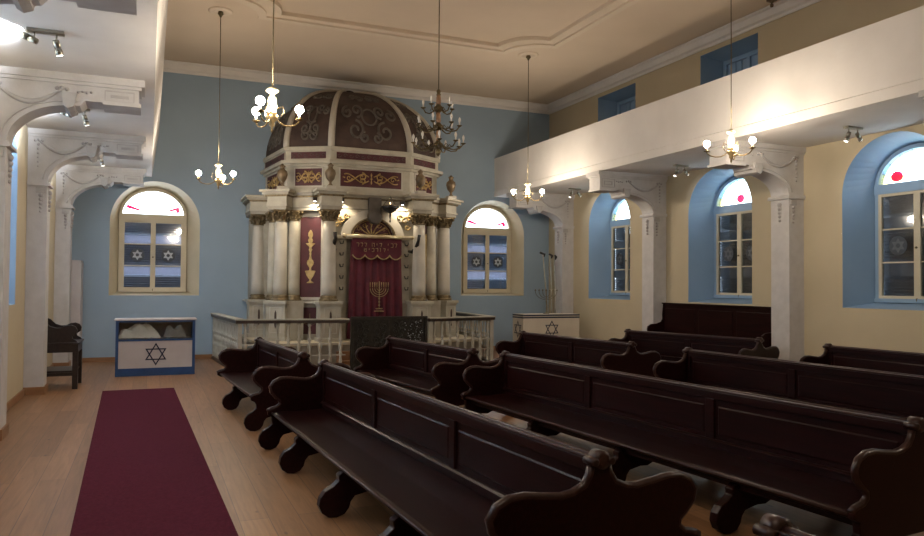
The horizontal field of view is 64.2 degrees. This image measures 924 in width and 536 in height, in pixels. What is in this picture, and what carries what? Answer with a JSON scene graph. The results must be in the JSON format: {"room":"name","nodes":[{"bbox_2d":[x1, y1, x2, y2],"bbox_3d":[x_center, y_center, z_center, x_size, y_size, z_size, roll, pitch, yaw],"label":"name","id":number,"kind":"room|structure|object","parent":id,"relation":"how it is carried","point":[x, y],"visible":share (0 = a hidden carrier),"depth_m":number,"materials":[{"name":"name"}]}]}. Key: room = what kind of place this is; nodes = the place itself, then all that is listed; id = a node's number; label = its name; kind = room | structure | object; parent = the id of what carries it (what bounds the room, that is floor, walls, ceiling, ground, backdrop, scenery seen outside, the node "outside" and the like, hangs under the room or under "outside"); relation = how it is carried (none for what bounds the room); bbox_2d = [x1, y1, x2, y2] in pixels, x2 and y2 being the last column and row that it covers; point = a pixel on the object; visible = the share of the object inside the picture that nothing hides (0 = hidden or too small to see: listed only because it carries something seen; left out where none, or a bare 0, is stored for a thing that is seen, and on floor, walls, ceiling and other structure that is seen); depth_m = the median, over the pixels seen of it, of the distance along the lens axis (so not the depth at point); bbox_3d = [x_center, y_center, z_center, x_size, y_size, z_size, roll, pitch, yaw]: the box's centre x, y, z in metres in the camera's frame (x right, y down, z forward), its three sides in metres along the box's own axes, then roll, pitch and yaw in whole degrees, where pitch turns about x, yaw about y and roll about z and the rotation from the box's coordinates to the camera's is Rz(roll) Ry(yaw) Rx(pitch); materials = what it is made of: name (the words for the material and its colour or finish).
{"room":"house of worship","nodes":[
{"label":"house of worship","id":0,"kind":"room"},
{"bbox_2d":[7,125,55,401],"bbox_3d":[-4.836,-1.692,6.523,0.001,7.450,23.730,1,-1,-23],"label":"wall","id":1,"kind":"structure","parent":0,"point":[16,311],"depth_m":12.04,"materials":[{"name":"beige paint"}]},
{"bbox_2d":[9,135,17,304],"bbox_3d":[-6.851,-0.914,10.601,0.490,2.930,1.920,1,-1,-23],"label":"window","id":2,"kind":"structure","parent":1,"relation":"in","point":[13,223],"depth_m":11.54,"materials":[{"name":"blue paint"}]},
{"bbox_2d":[7,364,53,410],"bbox_3d":[-4.850,1.977,6.446,0.025,0.110,23.730,1,-1,-23],"label":"baseboard","id":3,"kind":"structure","parent":1,"relation":"attached to","point":[18,396],"depth_m":11.59,"materials":[{"name":"brown wood"}]},
{"bbox_2d":[0,0,167,176],"bbox_3d":[-3.858,-3.051,6.967,2.105,1.140,23.730,1,-1,-23],"label":"gallery","id":4,"kind":"object","parent":1,"relation":"attached to","point":[95,42],"visible":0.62,"depth_m":8.46,"materials":[{"name":"white paint"}]},
{"bbox_2d":[20,27,64,55],"bbox_3d":[-4.353,-2.342,7.634,0.401,0.254,0.112,1,-1,-23],"label":"spotlight","id":5,"kind":"object","parent":4,"relation":"attached to","point":[23,35],"visible":1,"depth_m":7.61,"materials":[{"name":"metal"}]},
{"bbox_2d":[60,108,89,125],"bbox_3d":[-5.810,-2.275,11.056,0.401,0.254,0.112,1,-1,-23],"label":"spotlight","id":6,"kind":"object","parent":4,"relation":"attached to","point":[86,123],"visible":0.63,"depth_m":11.08,"materials":[{"name":"metal"}]},
{"bbox_2d":[72,72,548,357],"bbox_3d":[-3.409,-1.378,20.024,13.210,7.450,0.001,1,-1,-23],"label":"wall","id":7,"kind":"structure","parent":0,"point":[189,136],"depth_m":18.92,"materials":[{"name":"blue paint"}]},
{"bbox_2d":[109,181,199,294],"bbox_3d":[-7.688,-0.733,18.471,2.060,2.830,0.520,1,-1,-23],"label":"window","id":8,"kind":"structure","parent":7,"relation":"in","point":[150,254],"depth_m":18.55,"materials":[{"name":"beige paint"}]},
{"bbox_2d":[124,222,150,286],"bbox_3d":[-8.147,-0.308,18.481,0.835,1.730,0.053,1,-1,-23],"label":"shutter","id":9,"kind":"object","parent":8,"relation":"attached to","point":[136,233],"depth_m":18.46,"materials":[{"name":"glass"}]},
{"bbox_2d":[150,223,180,286],"bbox_3d":[-7.489,-0.298,18.761,0.835,1.730,0.053,1,-1,-23],"label":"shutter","id":10,"kind":"object","parent":8,"relation":"attached to","point":[165,233],"depth_m":18.74,"materials":[{"name":"glass"}]},
{"bbox_2d":[82,346,494,362],"bbox_3d":[-3.429,2.291,19.930,13.210,0.110,0.025,1,-1,-23],"label":"baseboard","id":11,"kind":"structure","parent":7,"relation":"attached to","point":[200,356],"depth_m":17.75,"materials":[{"name":"brown wood"}]},
{"bbox_2d":[163,59,548,113],"bbox_3d":[-3.350,-4.963,20.027,13.210,0.260,0.170,1,-1,-23],"label":"crown molding","id":12,"kind":"structure","parent":7,"relation":"attached to","point":[171,66],"depth_m":20.01,"materials":[{"name":"white paint"}]},
{"bbox_2d":[461,200,523,295],"bbox_3d":[0.822,-0.591,22.094,2.060,2.830,0.520,1,-1,-23],"label":"window","id":13,"kind":"structure","parent":7,"relation":"in","point":[496,255],"depth_m":22.25,"materials":[{"name":"beige paint"}]},
{"bbox_2d":[467,235,484,288],"bbox_3d":[0.381,-0.167,22.111,0.835,1.730,0.053,1,-1,-23],"label":"window pane","id":14,"kind":"object","parent":13,"relation":"attached to","point":[476,243],"depth_m":22.11,"materials":[{"name":"glass"}]},
{"bbox_2d":[483,235,505,288],"bbox_3d":[1.039,-0.156,22.391,0.835,1.730,0.053,1,-1,-23],"label":"window pane","id":15,"kind":"object","parent":13,"relation":"attached to","point":[497,244],"depth_m":22.36,"materials":[{"name":"glass"}]},
{"bbox_2d":[0,350,923,535],"bbox_3d":[1.214,2.183,9.025,13.410,0.100,23.930,1,-1,-23],"label":"floor","id":16,"kind":"structure","parent":0,"point":[44,452],"depth_m":7.54,"materials":[{"name":"brown wood"}]},
{"bbox_2d":[47,318,83,388],"bbox_3d":[-7.405,1.463,13.488,0.785,1.420,0.990,1,-1,-23],"label":"armchair","id":17,"kind":"object","parent":16,"relation":"on","point":[60,338],"visible":0.62,"depth_m":13.16,"materials":[{"name":"brown wood"}]},
{"bbox_2d":[0,0,136,15],"bbox_3d":[-3.478,-0.243,5.627,1.840,4.530,0.570,1,-1,-23],"label":"pillar","id":18,"kind":"structure","parent":16,"relation":"on","point":[129,7],"depth_m":5.97,"materials":[{"name":"white paint"}]},
{"bbox_2d":[0,65,144,440],"bbox_3d":[-5.073,-0.169,9.371,1.840,4.530,0.570,1,-1,-23],"label":"pillar","id":19,"kind":"structure","parent":16,"relation":"on","point":[26,94],"depth_m":9.13,"materials":[{"name":"white paint"}]},
{"bbox_2d":[70,260,82,365],"bbox_3d":[-9.124,1.032,17.123,0.485,2.420,0.690,1,-1,-23],"label":"tall cabinet","id":20,"kind":"object","parent":16,"relation":"on","point":[77,265],"visible":0.43,"depth_m":16.88,"materials":[{"name":"white wood"}]},
{"bbox_2d":[23,128,145,394],"bbox_3d":[-6.637,-0.098,13.041,1.840,4.530,0.570,1,-1,-23],"label":"pillar","id":21,"kind":"structure","parent":16,"relation":"on","point":[49,150],"depth_m":12.58,"materials":[{"name":"white paint"}]},
{"bbox_2d":[52,164,146,365],"bbox_3d":[-8.259,-0.023,16.849,1.840,4.530,0.570,1,-1,-23],"label":"pillar","id":22,"kind":"structure","parent":16,"relation":"on","point":[71,180],"depth_m":16.40,"materials":[{"name":"white paint"}]},
{"bbox_2d":[70,388,238,535],"bbox_3d":[-2.897,2.046,6.814,1.165,0.012,13.911,1,-1,-24],"label":"runner rug","id":23,"kind":"object","parent":16,"relation":"on","point":[147,472],"visible":1,"depth_m":7.17,"materials":[{"name":"red carpet"}]},
{"bbox_2d":[114,317,196,376],"bbox_3d":[-6.447,1.642,15.502,1.580,1.165,0.670,1,-1,-23],"label":"display case","id":24,"kind":"object","parent":16,"relation":"on","point":[154,356],"visible":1,"depth_m":15.25,"materials":[{"name":"white wood"}]},
{"bbox_2d":[119,323,160,338],"bbox_3d":[-6.670,1.295,15.234,0.818,0.322,0.220,1,-1,-23],"label":"folded cloth","id":25,"kind":"object","parent":24,"relation":"in","point":[137,331],"visible":0.98,"depth_m":15.17,"materials":[{"name":"fabric"}]},
{"bbox_2d":[163,325,185,337],"bbox_3d":[-6.044,1.326,15.500,0.458,0.280,0.220,1,-1,-23],"label":"folded cloth","id":26,"kind":"object","parent":24,"relation":"in","point":[178,332],"visible":1,"depth_m":15.44,"materials":[{"name":"white fabric"}]},
{"bbox_2d":[211,313,349,366],"bbox_3d":[-4.875,1.681,16.630,4.730,1.160,1.938,0,-2,34],"label":"balustrade","id":27,"kind":"object","parent":16,"relation":"on","point":[227,330],"visible":0.62,"depth_m":15.90,"materials":[{"name":"white wood"}]},
{"bbox_2d":[216,337,351,430],"bbox_3d":[-2.779,1.645,11.150,1.542,1.014,3.001,1,-1,-27],"label":"pew","id":28,"kind":"object","parent":16,"relation":"on","point":[252,370],"visible":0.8,"depth_m":10.76,"materials":[{"name":"brown wood"}]},
{"bbox_2d":[241,89,478,365],"bbox_3d":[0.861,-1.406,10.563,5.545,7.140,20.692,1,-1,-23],"label":"torah ark","id":29,"kind":"object","parent":16,"relation":"on","point":[330,175],"visible":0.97,"depth_m":17.65,"materials":[{"name":"grey stone"}]},
{"bbox_2d":[342,234,413,338],"bbox_3d":[-1.981,0.438,17.352,1.760,2.440,0.170,1,-1,-23],"label":"curtain","id":30,"kind":"object","parent":29,"relation":"hanging from","point":[375,276],"visible":0.87,"depth_m":17.35,"materials":[{"name":"red fabric"}]},
{"bbox_2d":[381,196,398,222],"bbox_3d":[-1.702,-1.390,17.457,0.430,0.623,0.430,1,-1,-23],"label":"hanging lamp","id":31,"kind":"object","parent":29,"relation":"hanging from","point":[390,208],"visible":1,"depth_m":17.35,"materials":[{"name":"black metal"}]},
{"bbox_2d":[350,316,427,370],"bbox_3d":[-1.620,1.670,16.443,1.780,1.180,0.080,1,-1,-23],"label":"screen","id":32,"kind":"object","parent":16,"relation":"on","point":[370,331],"visible":0.56,"depth_m":16.36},
{"bbox_2d":[354,335,499,405],"bbox_3d":[-0.557,1.675,11.775,1.492,1.014,2.926,1,-1,-30],"label":"pew","id":33,"kind":"object","parent":16,"relation":"on","point":[431,369],"visible":0.76,"depth_m":11.57,"materials":[{"name":"brown wood"}]},
{"bbox_2d":[428,311,495,360],"bbox_3d":[0.139,1.769,18.945,1.560,1.160,4.484,0,-1,6],"label":"balustrade","id":34,"kind":"object","parent":16,"relation":"on","point":[465,317],"visible":0.65,"depth_m":17.72,"materials":[{"name":"white wood"}]},
{"bbox_2d":[258,359,700,535],"bbox_3d":[-0.444,1.555,6.434,1.738,1.014,5.416,1,-1,-27],"label":"pew","id":35,"kind":"object","parent":16,"relation":"on","point":[442,468],"visible":1,"depth_m":5.20,"materials":[{"name":"brown wood"}]},
{"bbox_2d":[506,191,574,312],"bbox_3d":[2.246,0.146,21.082,1.930,4.530,0.570,1,-1,-23],"label":"pillar","id":36,"kind":"structure","parent":16,"relation":"on","point":[559,208],"depth_m":21.17,"materials":[{"name":"white paint"}]},
{"bbox_2d":[539,252,547,312],"bbox_3d":[2.294,0.970,20.292,0.346,2.850,0.095,1,-1,-11],"label":"pole","id":37,"kind":"object","parent":16,"relation":"on","point":[542,253],"visible":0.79,"depth_m":20.29,"materials":[{"name":"metal"}]},
{"bbox_2d":[513,313,579,340],"bbox_3d":[2.254,1.804,19.732,1.710,1.155,0.610,1,-1,-23],"label":"podium","id":38,"kind":"object","parent":16,"relation":"on","point":[562,324],"visible":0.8,"depth_m":19.48,"materials":[{"name":"white wood"}]},
{"bbox_2d":[535,289,557,313],"bbox_3d":[2.261,0.896,19.753,0.720,0.660,0.180,1,-1,-23],"label":"menorah","id":39,"kind":"object","parent":38,"relation":"on","point":[546,296],"visible":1,"depth_m":19.74,"materials":[{"name":"gold metal"}]},
{"bbox_2d":[549,253,552,312],"bbox_3d":[2.509,0.991,20.465,0.144,2.818,0.231,1,-1,-23],"label":"pole","id":40,"kind":"object","parent":16,"relation":"on","point":[551,255],"visible":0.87,"depth_m":20.50,"materials":[{"name":"metal"}]},
{"bbox_2d":[554,255,556,312],"bbox_3d":[2.601,1.011,20.516,0.101,2.783,0.389,0,-1,8],"label":"pole","id":41,"kind":"object","parent":16,"relation":"on","point":[555,256],"visible":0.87,"depth_m":20.57,"materials":[{"name":"metal"}]},
{"bbox_2d":[494,331,660,376],"bbox_3d":[1.992,1.728,13.344,1.492,1.014,3.125,1,-2,-31],"label":"pew","id":42,"kind":"object","parent":16,"relation":"on","point":[604,354],"visible":0.58,"depth_m":12.99,"materials":[{"name":"brown wood"}]},
{"bbox_2d":[586,170,667,330],"bbox_3d":[3.868,0.072,17.274,1.930,4.530,0.570,1,-1,-23],"label":"pillar","id":43,"kind":"structure","parent":16,"relation":"on","point":[648,191],"depth_m":17.36,"materials":[{"name":"white paint"}]},
{"bbox_2d":[460,351,923,535],"bbox_3d":[1.892,1.599,7.635,1.728,1.014,5.683,1,-1,-28],"label":"pew","id":44,"kind":"object","parent":16,"relation":"on","point":[864,471],"visible":0.95,"depth_m":6.31,"materials":[{"name":"brown wood"}]},
{"bbox_2d":[609,329,779,361],"bbox_3d":[4.418,1.768,14.371,1.492,1.014,3.082,1,-2,-38],"label":"pew","id":45,"kind":"object","parent":16,"relation":"on","point":[670,346],"visible":0.48,"depth_m":14.31,"materials":[{"name":"brown wood"}]},
{"bbox_2d":[647,303,770,347],"bbox_3d":[5.231,1.546,15.700,0.570,1.530,3.520,1,-1,-23],"label":"bench","id":46,"kind":"object","parent":16,"relation":"on","point":[685,318],"visible":0.35,"depth_m":15.73,"materials":[{"name":"brown wood"}]},
{"bbox_2d":[704,139,805,360],"bbox_3d":[5.432,0.000,13.604,1.930,4.530,0.570,1,-1,-23],"label":"pillar","id":47,"kind":"structure","parent":16,"relation":"on","point":[780,168],"depth_m":13.70,"materials":[{"name":"white paint"}]},
{"bbox_2d":[752,513,814,535],"bbox_3d":[2.043,1.457,1.298,1.492,1.014,3.692,1,-1,-27],"label":"pew","id":48,"kind":"object","parent":16,"relation":"on","point":[770,524],"visible":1,"depth_m":2.88,"materials":[{"name":"brown wood"}]},
{"bbox_2d":[653,347,923,418],"bbox_3d":[4.576,1.636,8.440,1.492,1.014,5.652,1,-1,-26],"label":"pew","id":49,"kind":"object","parent":16,"relation":"on","point":[901,395],"visible":0.56,"depth_m":9.08,"materials":[{"name":"brown wood"}]},
{"bbox_2d":[799,343,923,375],"bbox_3d":[6.988,1.679,9.614,1.492,1.014,5.119,1,-1,-25],"label":"pew","id":50,"kind":"object","parent":16,"relation":"on","point":[904,362],"visible":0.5,"depth_m":11.19,"materials":[{"name":"brown wood"}]},
{"bbox_2d":[918,90,923,123],"bbox_3d":[7.035,-0.074,9.842,1.930,4.530,0.570,1,-1,-23],"label":"pillar","id":51,"kind":"structure","parent":16,"relation":"on","point":[920,93],"depth_m":9.74,"materials":[{"name":"white paint"}]},
{"bbox_2d":[164,0,779,103],"bbox_3d":[1.267,-5.365,9.195,13.410,0.100,23.930,1,-1,-23],"label":"ceiling","id":52,"kind":"structure","parent":0,"point":[646,29],"depth_m":16.59,"materials":[{"name":"paint"}]},
{"bbox_2d":[196,6,235,188],"bbox_3d":[-4.990,-3.409,14.944,0.742,3.640,0.761,1,-1,-23],"label":"chandelier","id":53,"kind":"object","parent":52,"relation":"hanging from","point":[221,11],"visible":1,"depth_m":14.88,"materials":[{"name":"glass"}]},
{"bbox_2d":[252,0,303,132],"bbox_3d":[-2.123,-3.453,8.543,0.600,3.800,0.636,1,-1,-23],"label":"chandelier","id":54,"kind":"object","parent":52,"relation":"hanging from","point":[272,116],"visible":1,"depth_m":8.46,"materials":[{"name":"paint"}]},
{"bbox_2d":[232,0,639,54],"bbox_3d":[1.052,-5.256,10.118,7.400,0.100,13.400,1,-1,-23],"label":"trim","id":55,"kind":"structure","parent":52,"relation":"attached to","point":[264,8],"depth_m":15.80,"materials":[{"name":"paint"}]},
{"bbox_2d":[411,0,465,155],"bbox_3d":[-0.411,-3.593,12.899,0.966,3.300,0.957,1,-1,-23],"label":"chandelier","id":56,"kind":"object","parent":52,"relation":"hanging from","point":[438,108],"visible":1,"depth_m":12.83,"materials":[{"name":"paint"}]},
{"bbox_2d":[511,52,543,204],"bbox_3d":[1.496,-3.318,17.626,0.696,3.610,0.775,1,-1,-23],"label":"chandelier","id":57,"kind":"object","parent":52,"relation":"hanging from","point":[526,55],"visible":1,"depth_m":17.59,"materials":[{"name":"glass"}]},
{"bbox_2d":[704,0,755,162],"bbox_3d":[4.264,-3.450,11.592,0.767,3.580,0.731,1,-1,-23],"label":"chandelier","id":58,"kind":"object","parent":52,"relation":"hanging from","point":[732,148],"visible":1,"depth_m":11.60,"materials":[{"name":"paint"}]},
{"bbox_2d":[766,0,776,7],"bbox_3d":[5.958,-5.090,14.162,0.200,0.160,0.200,1,-1,-23],"label":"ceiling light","id":59,"kind":"object","parent":52,"relation":"attached to","point":[768,1],"visible":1,"depth_m":14.14,"materials":[{"name":"brown metal"}]},
{"bbox_2d":[548,0,923,356],"bbox_3d":[7.317,-1.490,11.697,0.001,7.450,23.730,1,-1,-23],"label":"wall","id":60,"kind":"structure","parent":0,"point":[826,166],"depth_m":14.40,"materials":[{"name":"beige paint"}]},
{"bbox_2d":[589,193,629,299],"bbox_3d":[4.272,-0.628,19.813,0.780,2.930,1.920,1,-1,-23],"label":"window","id":61,"kind":"structure","parent":60,"relation":"in","point":[605,247],"depth_m":20.53,"materials":[{"name":"blue paint"}]},
{"bbox_2d":[615,227,629,290],"bbox_3d":[4.432,-0.218,20.254,0.053,1.846,0.820,1,-1,-23],"label":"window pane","id":62,"kind":"object","parent":61,"relation":"attached to","point":[620,232],"depth_m":20.32,"materials":[{"name":"clear glass"}]},
{"bbox_2d":[598,83,634,121],"bbox_3d":[4.364,-4.144,19.568,0.650,1.070,1.690,1,-1,-23],"label":"window","id":63,"kind":"structure","parent":60,"relation":"in","point":[622,100],"depth_m":20.17,"materials":[{"name":"blue glass"}]},
{"bbox_2d":[547,0,821,113],"bbox_3d":[7.264,-5.076,11.744,0.170,0.260,23.730,1,-1,-23],"label":"crown molding","id":64,"kind":"structure","parent":60,"relation":"attached to","point":[781,8],"depth_m":16.69,"materials":[{"name":"white paint"}]},
{"bbox_2d":[494,6,923,197],"bbox_3d":[6.467,-2.879,11.362,1.870,1.140,23.730,1,-1,-23],"label":"gallery","id":65,"kind":"object","parent":60,"relation":"attached to","point":[870,77],"visible":0.94,"depth_m":12.55,"materials":[{"name":"white paint"}]},
{"bbox_2d":[568,188,581,197],"bbox_3d":[3.055,-2.015,19.828,0.391,0.253,0.112,1,-1,-23],"label":"spotlight","id":66,"kind":"object","parent":65,"relation":"attached to","point":[571,189],"visible":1,"depth_m":19.78,"materials":[{"name":"metal"}]},
{"bbox_2d":[673,164,688,175],"bbox_3d":[4.736,-2.093,15.882,0.391,0.253,0.112,1,-1,-23],"label":"spotlight","id":67,"kind":"object","parent":65,"relation":"attached to","point":[686,173],"visible":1,"depth_m":15.85,"materials":[{"name":"metal"}]},
{"bbox_2d":[843,126,862,141],"bbox_3d":[6.389,-2.169,12.001,0.391,0.253,0.112,1,-1,-23],"label":"spotlight","id":68,"kind":"object","parent":65,"relation":"attached to","point":[858,136],"visible":1,"depth_m":11.95,"materials":[{"name":"metal"}]},
{"bbox_2d":[688,169,751,303],"bbox_3d":[5.886,-0.703,16.024,0.780,2.930,1.920,1,-1,-23],"label":"window","id":69,"kind":"structure","parent":60,"relation":"in","point":[719,237],"depth_m":16.67,"materials":[{"name":"blue paint"}]},
{"bbox_2d":[720,213,746,292],"bbox_3d":[6.047,-0.292,16.464,0.053,1.846,0.820,1,-1,-23],"label":"window pane","id":70,"kind":"object","parent":69,"relation":"attached to","point":[728,224],"depth_m":16.48,"materials":[{"name":"clear glass"}]},
{"bbox_2d":[743,213,751,292],"bbox_3d":[6.321,-0.305,15.820,0.053,1.846,0.820,1,-1,-23],"label":"window pane","id":71,"kind":"object","parent":69,"relation":"attached to","point":[747,217],"depth_m":16.03,"materials":[{"name":"clear glass"}]},
{"bbox_2d":[700,33,757,84],"bbox_3d":[5.963,-4.218,15.815,0.650,1.070,1.690,1,-1,-23],"label":"window","id":72,"kind":"structure","parent":60,"relation":"in","point":[716,64],"depth_m":16.25,"materials":[{"name":"blue glass"}]},
{"bbox_2d":[842,131,923,310],"bbox_3d":[7.473,-0.775,12.298,0.780,2.930,1.940,1,-1,-23],"label":"window","id":73,"kind":"structure","parent":60,"relation":"in","point":[883,224],"depth_m":12.95,"materials":[{"name":"blue paint"}]},
{"bbox_2d":[883,193,923,295],"bbox_3d":[7.632,-0.365,12.744,0.053,1.846,0.830,1,-1,-23],"label":"casement","id":74,"kind":"object","parent":73,"relation":"attached to","point":[898,211],"depth_m":12.77,"materials":[{"name":"clear glass"}]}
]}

